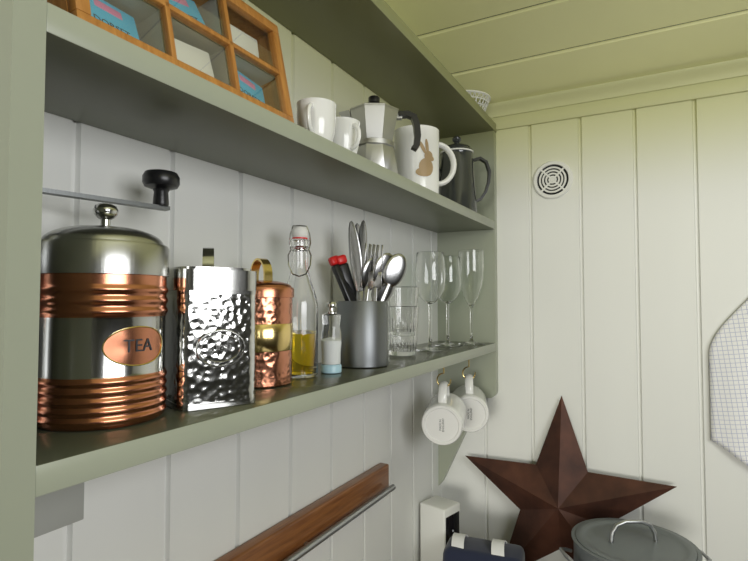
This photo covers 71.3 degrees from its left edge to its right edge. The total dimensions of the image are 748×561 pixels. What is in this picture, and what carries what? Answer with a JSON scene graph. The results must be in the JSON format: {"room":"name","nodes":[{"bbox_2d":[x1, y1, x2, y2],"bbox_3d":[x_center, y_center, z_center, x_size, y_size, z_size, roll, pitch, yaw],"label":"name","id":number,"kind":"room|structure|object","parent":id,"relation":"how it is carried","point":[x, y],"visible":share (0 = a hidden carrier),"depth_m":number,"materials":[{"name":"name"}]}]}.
{"room":"kitchen","nodes":[
{"label":"kitchen","id":0,"kind":"room"},
{"bbox_2d":[33,0,440,560],"bbox_3d":[-0.376,0.348,0.485,0.050,2.530,2.336,-1,-2,28],"label":"wall","id":1,"kind":"structure","parent":0,"point":[202,502],"depth_m":0.80,"materials":[{"name":"beige paint"}]},
{"bbox_2d":[0,0,497,560],"bbox_3d":[-0.026,0.052,0.917,0.167,1.002,1.224,-1,-2,28],"label":"wall shelf","id":2,"kind":"object","parent":1,"relation":"attached to","point":[53,60],"visible":0.91,"depth_m":0.54,"materials":[{"name":"green paint"}]},
{"bbox_2d":[37,203,169,431],"bbox_3d":[-0.263,0.028,0.507,0.117,0.208,0.117,-1,-2,28],"label":"tea canister","id":3,"kind":"object","parent":2,"relation":"on","point":[103,311],"visible":0.91,"depth_m":0.46,"materials":[{"name":"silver metal"}]},
{"bbox_2d":[42,169,179,210],"bbox_3d":[-0.286,0.004,0.517,0.047,0.257,0.192,-2,-3,38],"label":"coffee grinder","id":4,"kind":"object","parent":2,"relation":"on","point":[162,181],"visible":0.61,"depth_m":0.56,"materials":[{"name":"silver metal"}]},
{"bbox_2d":[47,0,293,122],"bbox_3d":[-0.230,-0.274,0.600,0.119,0.165,0.300,-1,-2,28],"label":"box","id":5,"kind":"object","parent":2,"relation":"on","point":[230,45],"visible":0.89,"depth_m":0.59,"materials":[{"name":"brown wood"}]},
{"bbox_2d":[165,247,256,410],"bbox_3d":[-0.188,0.049,0.590,0.091,0.173,0.091,2,-3,-37],"label":"sugar canister","id":6,"kind":"object","parent":2,"relation":"on","point":[210,323],"visible":0.96,"depth_m":0.55,"materials":[{"name":"silver metal"}]},
{"bbox_2d":[250,258,293,387],"bbox_3d":[-0.155,0.055,0.715,0.090,0.171,0.090,-2,-3,43],"label":"copper canister","id":7,"kind":"object","parent":2,"relation":"on","point":[273,299],"visible":0.59,"depth_m":0.68,"materials":[{"name":"brown metal"}]},
{"bbox_2d":[287,225,317,377],"bbox_3d":[-0.112,0.029,0.787,0.056,0.227,0.056,0,-2,-7],"label":"oil bottle","id":8,"kind":"object","parent":2,"relation":"on","point":[304,302],"visible":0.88,"depth_m":0.77,"materials":[{"name":"clear glass"}]},
{"bbox_2d":[296,97,336,141],"bbox_3d":[-0.082,-0.221,0.757,0.059,0.072,0.066,1,-2,-29],"label":"espresso cup","id":9,"kind":"object","parent":2,"relation":"on","point":[317,115],"visible":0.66,"depth_m":0.74,"materials":[{"name":"white ceramic"}]},
{"bbox_2d":[321,301,341,373],"bbox_3d":[-0.067,0.089,0.822,0.033,0.112,0.033,-1,-2,28],"label":"salt grinder","id":10,"kind":"object","parent":2,"relation":"on","point":[331,331],"visible":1,"depth_m":0.81,"materials":[{"name":"clear glass"}]},
{"bbox_2d":[333,117,360,153],"bbox_3d":[-0.051,-0.218,0.833,0.058,0.072,0.067,0,-2,-4],"label":"espresso cup","id":11,"kind":"object","parent":2,"relation":"on","point":[347,135],"visible":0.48,"depth_m":0.81,"materials":[{"name":"white ceramic"}]},
{"bbox_2d":[328,220,406,367],"bbox_3d":[-0.014,0.020,0.917,0.109,0.255,0.095,2,-3,-40],"label":"utensil holder","id":12,"kind":"object","parent":2,"relation":"on","point":[363,323],"visible":0.99,"depth_m":0.90,"materials":[{"name":"grey metal"}]},
{"bbox_2d":[338,95,420,173],"bbox_3d":[0.010,-0.254,0.932,0.148,0.151,0.086,0,-2,-2],"label":"moka pot","id":13,"kind":"object","parent":2,"relation":"on","point":[377,120],"visible":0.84,"depth_m":0.90,"materials":[{"name":"silver metal"}]},
{"bbox_2d":[388,287,418,355],"bbox_3d":[0.059,0.084,1.081,0.069,0.141,0.069,-1,-2,28],"label":"drinking glass","id":14,"kind":"object","parent":2,"relation":"on","point":[403,308],"visible":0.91,"depth_m":1.05,"materials":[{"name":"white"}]},
{"bbox_2d":[394,124,456,193],"bbox_3d":[0.108,-0.241,1.084,0.134,0.136,0.094,0,-2,-12],"label":"mug","id":15,"kind":"object","parent":2,"relation":"on","point":[421,167],"visible":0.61,"depth_m":1.04,"materials":[{"name":"white ceramic"}]},
{"bbox_2d":[415,251,445,350],"bbox_3d":[0.129,0.047,1.196,0.071,0.223,0.071,-1,-2,28],"label":"wine glass","id":16,"kind":"object","parent":2,"relation":"on","point":[430,277],"visible":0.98,"depth_m":1.17,"materials":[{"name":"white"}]},
{"bbox_2d":[421,381,466,444],"bbox_3d":[0.164,0.303,1.219,0.096,0.138,0.113,-1,-2,15],"label":"mug","id":17,"kind":"object","parent":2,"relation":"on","point":[444,417],"visible":1,"depth_m":1.17,"materials":[{"name":"white ceramic"}]},
{"bbox_2d":[434,256,461,346],"bbox_3d":[0.185,0.051,1.313,0.071,0.223,0.071,-1,-2,28],"label":"wine glass","id":18,"kind":"object","parent":2,"relation":"on","point":[453,282],"visible":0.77,"depth_m":1.29,"materials":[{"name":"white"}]},
{"bbox_2d":[439,136,490,211],"bbox_3d":[0.216,-0.265,1.326,0.142,0.202,0.100,1,-2,-30],"label":"coffee pot","id":19,"kind":"object","parent":2,"relation":"on","point":[461,189],"visible":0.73,"depth_m":1.29,"materials":[{"name":"grey metal"}]},
{"bbox_2d":[452,374,488,431],"bbox_3d":[0.243,0.308,1.335,0.096,0.138,0.113,0,-2,9],"label":"mug","id":20,"kind":"object","parent":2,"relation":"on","point":[474,399],"visible":0.74,"depth_m":1.28,"materials":[{"name":"white ceramic"}]},
{"bbox_2d":[458,250,484,344],"bbox_3d":[0.253,0.043,1.359,0.070,0.243,0.070,-1,-2,28],"label":"wine glass","id":21,"kind":"object","parent":2,"relation":"on","point":[471,261],"visible":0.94,"depth_m":1.34,"materials":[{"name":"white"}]},
{"bbox_2d":[466,90,490,110],"bbox_3d":[0.244,-0.460,1.404,0.138,0.055,0.138,-1,-2,28],"label":"basket","id":22,"kind":"object","parent":2,"relation":"on","point":[487,100],"visible":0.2,"depth_m":1.36,"materials":[{"name":"white plastic"}]},
{"bbox_2d":[215,463,395,560],"bbox_3d":[-0.116,0.424,0.867,0.042,0.067,0.623,-1,-2,28],"label":"towel rail","id":23,"kind":"object","parent":1,"relation":"attached to","point":[292,538],"visible":1,"depth_m":0.89,"materials":[{"name":"brown wood"}]},
{"bbox_2d":[385,0,747,105],"bbox_3d":[1.054,-0.684,-0.248,3.240,0.308,2.392,-1,-2,28],"label":"ceiling","id":24,"kind":"structure","parent":0,"point":[505,50],"depth_m":1.19,"materials":[{"name":"beige paint"}]},
{"bbox_2d":[441,57,747,560],"bbox_3d":[1.591,0.482,0.736,3.270,2.280,0.078,-1,-2,28],"label":"wall","id":25,"kind":"structure","parent":0,"point":[615,291],"depth_m":1.27,"materials":[{"name":"beige paint"}]},
{"bbox_2d":[533,161,572,198],"bbox_3d":[0.464,-0.262,1.355,0.100,0.100,0.006,-1,-2,28],"label":"air vent","id":26,"kind":"object","parent":25,"relation":"in","point":[552,179],"visible":1,"depth_m":1.35,"materials":[{"name":"white plastic"}]},
{"bbox_2d":[709,300,747,465],"bbox_3d":[0.886,0.193,1.095,0.306,0.575,0.035,-1,-2,28],"label":"tea towel","id":27,"kind":"object","parent":25,"relation":"attached to","point":[728,352],"visible":1,"depth_m":1.15,"materials":[{"name":"white fabric"}]},
{"bbox_3d":[1.054,1.608,-0.334,3.300,0.050,2.396,-1,-2,28],"label":"floor","id":28,"kind":"structure","parent":0,"visible":0},
{"bbox_3d":[0.012,1.170,0.414,0.668,0.879,1.994,-1,-2,28],"label":"countertop","id":29,"kind":"structure","parent":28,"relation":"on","visible":0},
{"bbox_2d":[420,495,459,560],"bbox_3d":[0.168,0.664,1.321,0.077,0.200,0.070,-2,-3,42],"label":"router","id":30,"kind":"object","parent":29,"relation":"on","point":[439,516],"visible":0.91,"depth_m":1.30,"materials":[{"name":"white plastic"}]},
{"bbox_2d":[443,532,524,560],"bbox_3d":[0.252,0.676,1.196,0.184,0.165,0.107,-1,-2,20],"label":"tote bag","id":31,"kind":"object","parent":29,"relation":"on","point":[460,547],"visible":1,"depth_m":1.18,"materials":[{"name":"blue fabric"}]},
{"bbox_2d":[466,396,675,560],"bbox_3d":[0.458,0.526,1.278,0.497,0.471,0.077,-1,-2,24],"label":"metal star","id":32,"kind":"object","parent":29,"relation":"on","point":[554,494],"visible":0.8,"depth_m":1.27,"materials":[{"name":"metal"}]},
{"bbox_2d":[559,518,711,560],"bbox_3d":[0.525,0.619,1.051,0.246,0.269,0.236,-2,-3,42],"label":"cooking pot","id":33,"kind":"object","parent":29,"relation":"on","point":[598,539],"visible":1,"depth_m":1.05,"materials":[{"name":"grey metal"}]}
]}

